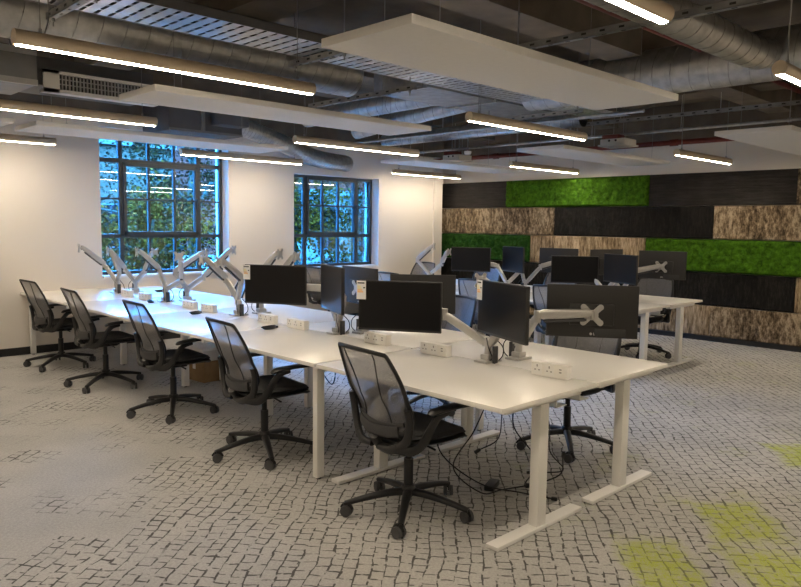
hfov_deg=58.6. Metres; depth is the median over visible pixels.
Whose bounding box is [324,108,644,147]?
conduit
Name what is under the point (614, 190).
panel
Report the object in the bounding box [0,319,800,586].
floor
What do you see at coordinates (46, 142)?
diffuser
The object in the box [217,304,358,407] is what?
desk
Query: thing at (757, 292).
panel
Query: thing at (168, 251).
tree
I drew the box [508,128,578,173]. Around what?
pendant lamp
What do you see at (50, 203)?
wall
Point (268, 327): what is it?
cable bundle
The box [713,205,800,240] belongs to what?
panel
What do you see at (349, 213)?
tree
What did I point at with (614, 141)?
junction box
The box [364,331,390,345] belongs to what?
power socket
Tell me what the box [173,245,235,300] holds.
monitor arm
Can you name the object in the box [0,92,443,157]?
beam
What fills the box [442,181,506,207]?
panel
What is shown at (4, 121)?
ceiling panel
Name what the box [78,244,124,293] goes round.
monitor arm
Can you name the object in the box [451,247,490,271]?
monitor
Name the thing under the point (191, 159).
tree
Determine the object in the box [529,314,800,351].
baseboard
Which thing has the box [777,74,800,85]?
diffuser
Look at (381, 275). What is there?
chair
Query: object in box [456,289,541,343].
desk
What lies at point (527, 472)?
power cable
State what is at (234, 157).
diffuser
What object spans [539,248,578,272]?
monitor
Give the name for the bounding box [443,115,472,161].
junction box
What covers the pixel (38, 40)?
pendant lamp
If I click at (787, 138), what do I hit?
ceiling panel
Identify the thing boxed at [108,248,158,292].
monitor arm
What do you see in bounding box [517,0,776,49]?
channel
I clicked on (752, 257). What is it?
panel
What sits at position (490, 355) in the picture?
monitor arm
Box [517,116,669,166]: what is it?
ceiling panel
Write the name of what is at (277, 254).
monitor arm
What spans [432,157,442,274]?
column
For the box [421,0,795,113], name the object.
duct
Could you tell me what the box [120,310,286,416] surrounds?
desk
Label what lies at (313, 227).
tree
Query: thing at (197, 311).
cable bundle
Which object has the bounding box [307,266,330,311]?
chair
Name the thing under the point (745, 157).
wall
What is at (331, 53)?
channel
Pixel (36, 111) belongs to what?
diffuser
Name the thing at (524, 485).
power cable
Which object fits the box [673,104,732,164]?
pendant lamp
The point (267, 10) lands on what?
trim
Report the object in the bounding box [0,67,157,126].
pendant lamp
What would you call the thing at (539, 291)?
chair
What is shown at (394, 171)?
pendant lamp
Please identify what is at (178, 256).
monitor arm
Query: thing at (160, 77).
beam
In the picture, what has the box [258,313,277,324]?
power socket
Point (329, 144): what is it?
diffuser
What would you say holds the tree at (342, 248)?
on the ground
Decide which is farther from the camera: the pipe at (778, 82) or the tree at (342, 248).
the tree at (342, 248)
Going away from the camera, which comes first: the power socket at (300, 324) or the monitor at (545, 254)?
the power socket at (300, 324)
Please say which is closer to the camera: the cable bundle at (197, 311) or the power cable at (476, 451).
the power cable at (476, 451)
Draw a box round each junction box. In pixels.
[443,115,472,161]
[598,107,637,148]
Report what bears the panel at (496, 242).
attached to the wall at (745, 157)
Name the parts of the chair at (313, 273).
backrest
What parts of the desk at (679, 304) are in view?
leg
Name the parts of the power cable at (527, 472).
cord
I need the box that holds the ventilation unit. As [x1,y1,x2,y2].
[142,105,248,139]
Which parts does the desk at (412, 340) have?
leg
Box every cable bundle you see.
[189,310,201,314]
[261,325,277,329]
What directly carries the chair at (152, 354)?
on the floor
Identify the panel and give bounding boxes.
[0,117,13,126]
[14,52,287,152]
[119,11,431,135]
[321,0,677,109]
[381,142,526,173]
[441,233,530,261]
[441,258,609,285]
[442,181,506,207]
[442,207,554,234]
[506,175,649,207]
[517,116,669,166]
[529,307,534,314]
[530,235,645,266]
[554,206,713,238]
[619,271,795,312]
[638,304,710,335]
[645,238,800,276]
[649,169,798,205]
[709,306,800,346]
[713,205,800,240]
[714,82,800,155]
[794,278,800,313]
[796,168,800,204]
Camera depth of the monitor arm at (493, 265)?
9.27 m
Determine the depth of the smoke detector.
9.87 m
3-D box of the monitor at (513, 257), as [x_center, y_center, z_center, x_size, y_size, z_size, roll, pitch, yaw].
[1.424,-0.429,8.986,0.034,0.320,0.540,-1,6,-19]
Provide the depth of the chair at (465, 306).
6.21 m
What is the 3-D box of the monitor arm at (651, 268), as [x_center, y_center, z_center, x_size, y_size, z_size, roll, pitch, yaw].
[2.658,-0.172,8.480,0.416,0.461,0.928,-2,6,-25]
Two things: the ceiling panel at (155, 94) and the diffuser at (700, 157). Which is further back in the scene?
the diffuser at (700, 157)
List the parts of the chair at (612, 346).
frame, backrest, seat, armrest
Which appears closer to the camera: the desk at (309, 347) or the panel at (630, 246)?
the desk at (309, 347)
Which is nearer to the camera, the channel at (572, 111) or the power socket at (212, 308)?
the power socket at (212, 308)
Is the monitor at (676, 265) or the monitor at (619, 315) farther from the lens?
the monitor at (676, 265)
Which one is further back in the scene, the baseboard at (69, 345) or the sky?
the sky
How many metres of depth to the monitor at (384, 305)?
4.49 m
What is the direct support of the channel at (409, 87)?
hanging from the ceiling
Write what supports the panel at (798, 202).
attached to the wall at (745, 157)
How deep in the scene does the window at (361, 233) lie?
11.83 m
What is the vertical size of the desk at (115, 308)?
0.730 m
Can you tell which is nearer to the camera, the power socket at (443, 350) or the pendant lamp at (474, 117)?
the power socket at (443, 350)
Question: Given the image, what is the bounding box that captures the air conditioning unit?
[0,38,157,106]
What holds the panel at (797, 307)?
attached to the wall at (745, 157)
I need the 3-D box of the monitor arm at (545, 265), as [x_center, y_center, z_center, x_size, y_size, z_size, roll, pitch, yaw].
[1.700,-0.304,9.388,0.353,0.526,0.828,-3,6,-31]
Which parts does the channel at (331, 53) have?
threaded rod, threaded rod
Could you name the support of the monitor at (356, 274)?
attached to the monitor arm at (354, 291)
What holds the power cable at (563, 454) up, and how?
hanging from the desk at (500, 389)
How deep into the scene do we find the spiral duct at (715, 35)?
4.62 m
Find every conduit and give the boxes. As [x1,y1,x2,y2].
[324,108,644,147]
[420,83,800,153]
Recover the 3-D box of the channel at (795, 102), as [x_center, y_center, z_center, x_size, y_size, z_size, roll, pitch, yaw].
[3.311,-2.170,7.701,0.043,0.543,3.500,-5,8,-44]
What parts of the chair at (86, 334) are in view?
backrest, frame, armrest, seat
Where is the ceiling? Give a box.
[0,0,800,109]
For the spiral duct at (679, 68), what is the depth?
5.94 m
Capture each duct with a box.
[0,0,363,96]
[242,120,352,171]
[302,96,435,126]
[351,106,468,138]
[374,62,553,117]
[380,112,587,145]
[521,23,800,110]
[584,0,781,69]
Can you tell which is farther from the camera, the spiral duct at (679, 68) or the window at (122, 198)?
the window at (122, 198)
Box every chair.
[19,279,95,371]
[60,287,143,393]
[122,299,218,423]
[205,316,312,469]
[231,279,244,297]
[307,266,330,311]
[338,342,473,538]
[378,272,397,280]
[406,295,476,416]
[410,262,434,274]
[458,278,489,336]
[472,267,500,281]
[516,336,621,462]
[530,273,576,337]
[532,284,546,334]
[621,278,673,358]
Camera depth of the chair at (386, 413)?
3.69 m
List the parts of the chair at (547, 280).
backrest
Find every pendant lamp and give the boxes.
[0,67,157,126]
[0,98,56,144]
[11,0,315,94]
[179,147,302,164]
[292,104,419,155]
[391,154,460,178]
[465,20,587,140]
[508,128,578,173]
[606,0,674,23]
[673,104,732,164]
[771,0,800,85]
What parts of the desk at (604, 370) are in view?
leg, leg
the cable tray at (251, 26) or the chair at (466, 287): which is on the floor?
the chair at (466, 287)
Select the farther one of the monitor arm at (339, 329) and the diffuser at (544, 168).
the diffuser at (544, 168)
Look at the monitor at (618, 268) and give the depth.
7.88 m
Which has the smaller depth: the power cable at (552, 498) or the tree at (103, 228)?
the power cable at (552, 498)
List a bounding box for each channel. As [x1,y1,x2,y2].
[46,0,96,26]
[288,0,347,71]
[308,77,416,107]
[488,52,583,127]
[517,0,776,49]
[570,100,800,129]
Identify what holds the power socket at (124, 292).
on the desk at (57, 297)
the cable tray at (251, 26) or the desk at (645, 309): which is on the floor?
the desk at (645, 309)
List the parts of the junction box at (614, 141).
plate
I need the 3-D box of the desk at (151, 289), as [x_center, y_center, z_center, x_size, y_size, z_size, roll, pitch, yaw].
[-3.040,0.330,8.672,0.826,0.730,1.394,-5,8,-44]
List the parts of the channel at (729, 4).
threaded rod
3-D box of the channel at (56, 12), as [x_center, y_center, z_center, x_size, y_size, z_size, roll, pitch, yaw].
[-1.823,-1.848,3.957,0.043,0.593,0.770,-5,8,-44]
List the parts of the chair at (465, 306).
backrest, frame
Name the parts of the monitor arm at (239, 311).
mounting plate, mounting plate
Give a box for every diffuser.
[0,109,154,126]
[0,140,52,144]
[15,44,311,94]
[186,155,300,164]
[296,142,416,155]
[393,173,456,178]
[468,121,584,140]
[510,166,577,173]
[675,155,729,164]
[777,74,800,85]
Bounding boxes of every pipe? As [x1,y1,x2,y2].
[435,126,733,159]
[574,0,800,93]
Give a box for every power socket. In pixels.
[121,289,133,296]
[138,292,151,299]
[182,300,197,308]
[200,303,216,312]
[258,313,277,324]
[287,318,308,329]
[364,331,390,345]
[420,341,451,357]
[531,360,571,379]
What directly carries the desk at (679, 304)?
on the floor
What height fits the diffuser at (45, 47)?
0.007 m
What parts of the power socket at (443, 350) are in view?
plate, plate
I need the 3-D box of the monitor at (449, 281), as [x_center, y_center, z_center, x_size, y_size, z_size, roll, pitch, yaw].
[0.182,0.004,5.864,0.540,0.320,0.033,1,6,4]
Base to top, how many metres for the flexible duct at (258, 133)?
0.627 m
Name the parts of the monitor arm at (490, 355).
post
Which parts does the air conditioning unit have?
casing, casing rail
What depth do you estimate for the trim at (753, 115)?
10.26 m
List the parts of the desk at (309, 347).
leg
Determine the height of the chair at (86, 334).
0.949 m
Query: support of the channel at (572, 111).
hanging from the ceiling
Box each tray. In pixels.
[26,0,630,119]
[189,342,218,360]
[191,349,218,360]
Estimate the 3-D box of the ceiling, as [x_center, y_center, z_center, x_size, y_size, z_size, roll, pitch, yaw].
[0.586,-2.277,4.568,13.050,0.200,12.850,-5,8,-44]
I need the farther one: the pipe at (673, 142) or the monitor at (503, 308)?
the pipe at (673, 142)
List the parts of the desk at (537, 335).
leg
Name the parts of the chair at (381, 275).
backrest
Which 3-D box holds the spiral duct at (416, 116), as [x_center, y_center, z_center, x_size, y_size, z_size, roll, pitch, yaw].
[0.126,-2.179,8.829,0.212,0.377,2.067,-5,8,-44]
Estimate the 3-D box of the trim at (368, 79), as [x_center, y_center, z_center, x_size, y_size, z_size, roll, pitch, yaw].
[-1.338,-2.268,6.511,12.590,0.240,0.320,-5,8,-44]
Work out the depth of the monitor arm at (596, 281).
8.28 m
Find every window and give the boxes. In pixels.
[99,140,228,277]
[294,174,378,267]
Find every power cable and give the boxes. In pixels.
[437,400,557,500]
[453,410,529,494]
[474,414,501,453]
[512,413,565,484]
[526,422,563,473]
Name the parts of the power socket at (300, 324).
plate, plate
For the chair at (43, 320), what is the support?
on the floor
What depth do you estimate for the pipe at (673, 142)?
9.77 m
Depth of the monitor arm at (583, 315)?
4.31 m
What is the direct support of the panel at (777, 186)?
attached to the wall at (745, 157)
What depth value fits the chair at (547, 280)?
10.46 m
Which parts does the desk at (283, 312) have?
leg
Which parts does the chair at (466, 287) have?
frame, backrest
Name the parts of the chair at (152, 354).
backrest, frame, armrest, seat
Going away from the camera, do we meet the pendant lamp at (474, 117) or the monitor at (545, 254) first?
the pendant lamp at (474, 117)
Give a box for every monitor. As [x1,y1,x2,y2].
[243,264,306,305]
[321,264,344,315]
[342,265,377,303]
[357,280,442,333]
[390,274,455,313]
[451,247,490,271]
[477,279,529,345]
[502,246,524,273]
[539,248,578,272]
[546,284,639,338]
[551,255,598,283]
[590,249,622,274]
[603,253,638,284]
[638,250,686,279]
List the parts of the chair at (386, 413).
backrest, frame, armrest, seat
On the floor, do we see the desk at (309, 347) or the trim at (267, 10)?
the desk at (309, 347)
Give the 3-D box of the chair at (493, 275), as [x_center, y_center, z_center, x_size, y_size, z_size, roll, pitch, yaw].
[1.166,0.046,11.023,0.730,0.949,0.717,-5,8,-44]
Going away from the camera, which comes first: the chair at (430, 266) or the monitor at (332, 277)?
the monitor at (332, 277)
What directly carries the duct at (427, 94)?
on the channel at (572, 111)
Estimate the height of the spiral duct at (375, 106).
0.263 m
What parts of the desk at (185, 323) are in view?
leg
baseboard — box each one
[0,313,358,356]
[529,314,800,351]
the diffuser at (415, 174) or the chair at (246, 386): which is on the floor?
the chair at (246, 386)
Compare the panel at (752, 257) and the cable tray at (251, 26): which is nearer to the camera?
the cable tray at (251, 26)
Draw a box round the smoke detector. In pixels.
[464,122,470,154]
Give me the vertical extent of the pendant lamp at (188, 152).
0.912 m
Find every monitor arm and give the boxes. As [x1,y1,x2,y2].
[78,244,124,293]
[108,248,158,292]
[135,247,183,301]
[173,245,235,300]
[199,254,248,315]
[251,249,300,313]
[307,284,349,334]
[351,280,374,333]
[416,243,450,274]
[442,308,503,363]
[474,273,603,360]
[491,262,520,283]
[518,261,550,289]
[594,279,614,284]
[614,261,666,285]
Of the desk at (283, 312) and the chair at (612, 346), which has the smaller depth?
the chair at (612, 346)
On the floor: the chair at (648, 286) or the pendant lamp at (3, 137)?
the chair at (648, 286)
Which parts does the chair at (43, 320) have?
backrest, frame, armrest, seat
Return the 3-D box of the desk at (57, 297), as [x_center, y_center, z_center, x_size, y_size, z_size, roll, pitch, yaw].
[-3.640,0.379,8.090,0.826,0.730,1.394,-5,8,-44]
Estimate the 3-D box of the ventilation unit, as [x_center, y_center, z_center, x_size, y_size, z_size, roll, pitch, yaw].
[-2.564,-2.352,8.999,1.000,0.699,0.970,-5,8,-44]
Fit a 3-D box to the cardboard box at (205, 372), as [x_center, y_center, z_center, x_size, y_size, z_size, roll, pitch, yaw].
[-1.898,0.749,7.232,0.340,0.202,0.444,6,7,41]
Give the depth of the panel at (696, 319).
10.12 m
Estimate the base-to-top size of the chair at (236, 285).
0.951 m
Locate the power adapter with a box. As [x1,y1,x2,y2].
[484,478,498,491]
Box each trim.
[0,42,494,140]
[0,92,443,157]
[74,0,334,70]
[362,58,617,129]
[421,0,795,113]
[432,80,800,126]
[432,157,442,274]
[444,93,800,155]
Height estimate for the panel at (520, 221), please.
0.454 m
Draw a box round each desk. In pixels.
[20,289,137,364]
[63,298,199,386]
[94,285,206,330]
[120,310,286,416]
[152,293,268,379]
[199,326,410,478]
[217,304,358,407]
[309,318,488,430]
[316,349,596,551]
[415,336,667,504]
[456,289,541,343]
[530,298,669,371]
[639,295,702,367]
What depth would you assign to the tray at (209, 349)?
7.04 m
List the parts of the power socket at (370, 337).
plate, plate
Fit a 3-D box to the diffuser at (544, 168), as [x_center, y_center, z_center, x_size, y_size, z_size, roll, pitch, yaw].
[2.141,-1.816,10.523,1.676,0.007,0.044,-5,8,-44]
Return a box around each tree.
[99,141,215,270]
[101,149,216,270]
[101,189,191,270]
[103,140,216,267]
[294,177,351,263]
[300,180,352,262]
[306,216,352,263]
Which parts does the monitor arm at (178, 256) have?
mounting plate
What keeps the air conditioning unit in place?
hanging from the ceiling
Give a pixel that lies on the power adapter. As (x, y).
(491, 482)
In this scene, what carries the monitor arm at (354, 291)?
on the desk at (412, 340)
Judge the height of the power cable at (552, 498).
0.590 m
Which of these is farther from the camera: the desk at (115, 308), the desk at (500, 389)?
the desk at (115, 308)
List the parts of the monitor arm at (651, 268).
mounting plate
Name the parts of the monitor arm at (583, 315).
mounting plate, post, mounting plate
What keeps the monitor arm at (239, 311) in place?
on the desk at (185, 323)
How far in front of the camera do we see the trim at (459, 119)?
8.62 m
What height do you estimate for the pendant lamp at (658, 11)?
0.912 m
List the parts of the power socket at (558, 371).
plate, plate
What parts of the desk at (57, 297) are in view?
leg, leg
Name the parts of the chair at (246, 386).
backrest, frame, armrest, seat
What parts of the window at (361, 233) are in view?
sill, glass pane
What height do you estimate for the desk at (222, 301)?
0.730 m
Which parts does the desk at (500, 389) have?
leg, leg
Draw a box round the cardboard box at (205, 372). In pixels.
[189,360,218,382]
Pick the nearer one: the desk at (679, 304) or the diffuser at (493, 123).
the diffuser at (493, 123)
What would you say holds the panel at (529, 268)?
attached to the wall at (745, 157)
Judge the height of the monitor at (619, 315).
0.320 m
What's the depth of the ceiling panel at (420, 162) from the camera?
10.34 m
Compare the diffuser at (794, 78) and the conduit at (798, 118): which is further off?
the conduit at (798, 118)
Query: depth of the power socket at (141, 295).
7.58 m
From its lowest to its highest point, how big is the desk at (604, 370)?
0.730 m
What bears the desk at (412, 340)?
on the floor
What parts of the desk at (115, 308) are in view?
leg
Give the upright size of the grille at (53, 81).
0.175 m
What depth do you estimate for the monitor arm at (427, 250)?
10.18 m
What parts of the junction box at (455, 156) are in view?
plate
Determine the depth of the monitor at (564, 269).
8.37 m
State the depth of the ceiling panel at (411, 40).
3.69 m
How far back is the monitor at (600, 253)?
8.90 m
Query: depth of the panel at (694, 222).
10.62 m
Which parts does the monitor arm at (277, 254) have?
mounting plate, mounting plate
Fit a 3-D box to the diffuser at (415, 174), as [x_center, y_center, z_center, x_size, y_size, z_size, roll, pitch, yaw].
[0.467,-1.996,12.163,1.616,0.007,0.044,-5,8,-44]
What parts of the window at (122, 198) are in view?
sill, handle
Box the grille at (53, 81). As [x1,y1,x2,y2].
[40,69,157,106]
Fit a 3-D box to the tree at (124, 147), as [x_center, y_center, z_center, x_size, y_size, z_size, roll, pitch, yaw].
[-5.894,-0.612,17.237,4.829,6.904,3.332,-3,7,-37]
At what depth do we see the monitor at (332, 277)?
4.96 m
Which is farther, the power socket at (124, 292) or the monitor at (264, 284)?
the power socket at (124, 292)
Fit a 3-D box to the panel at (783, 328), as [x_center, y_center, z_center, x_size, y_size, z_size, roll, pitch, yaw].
[5.215,0.481,9.046,0.065,0.418,2.546,-5,8,-44]
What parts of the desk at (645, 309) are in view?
leg, leg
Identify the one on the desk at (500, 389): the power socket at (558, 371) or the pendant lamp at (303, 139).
the power socket at (558, 371)
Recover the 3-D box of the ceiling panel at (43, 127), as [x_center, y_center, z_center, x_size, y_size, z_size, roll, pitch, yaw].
[-2.465,-2.038,7.426,2.700,0.898,0.620,-5,8,-44]
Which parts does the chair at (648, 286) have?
seat, backrest, frame, armrest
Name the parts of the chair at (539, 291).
frame, backrest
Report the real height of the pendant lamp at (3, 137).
0.912 m
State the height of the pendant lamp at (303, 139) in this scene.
0.912 m
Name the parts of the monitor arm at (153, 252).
mounting plate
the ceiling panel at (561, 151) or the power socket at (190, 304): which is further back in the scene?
the ceiling panel at (561, 151)
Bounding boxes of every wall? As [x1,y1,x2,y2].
[0,110,433,348]
[443,141,800,313]
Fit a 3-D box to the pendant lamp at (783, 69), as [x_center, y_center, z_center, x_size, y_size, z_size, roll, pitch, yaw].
[2.650,-1.671,4.373,1.730,0.912,0.080,-5,8,-44]

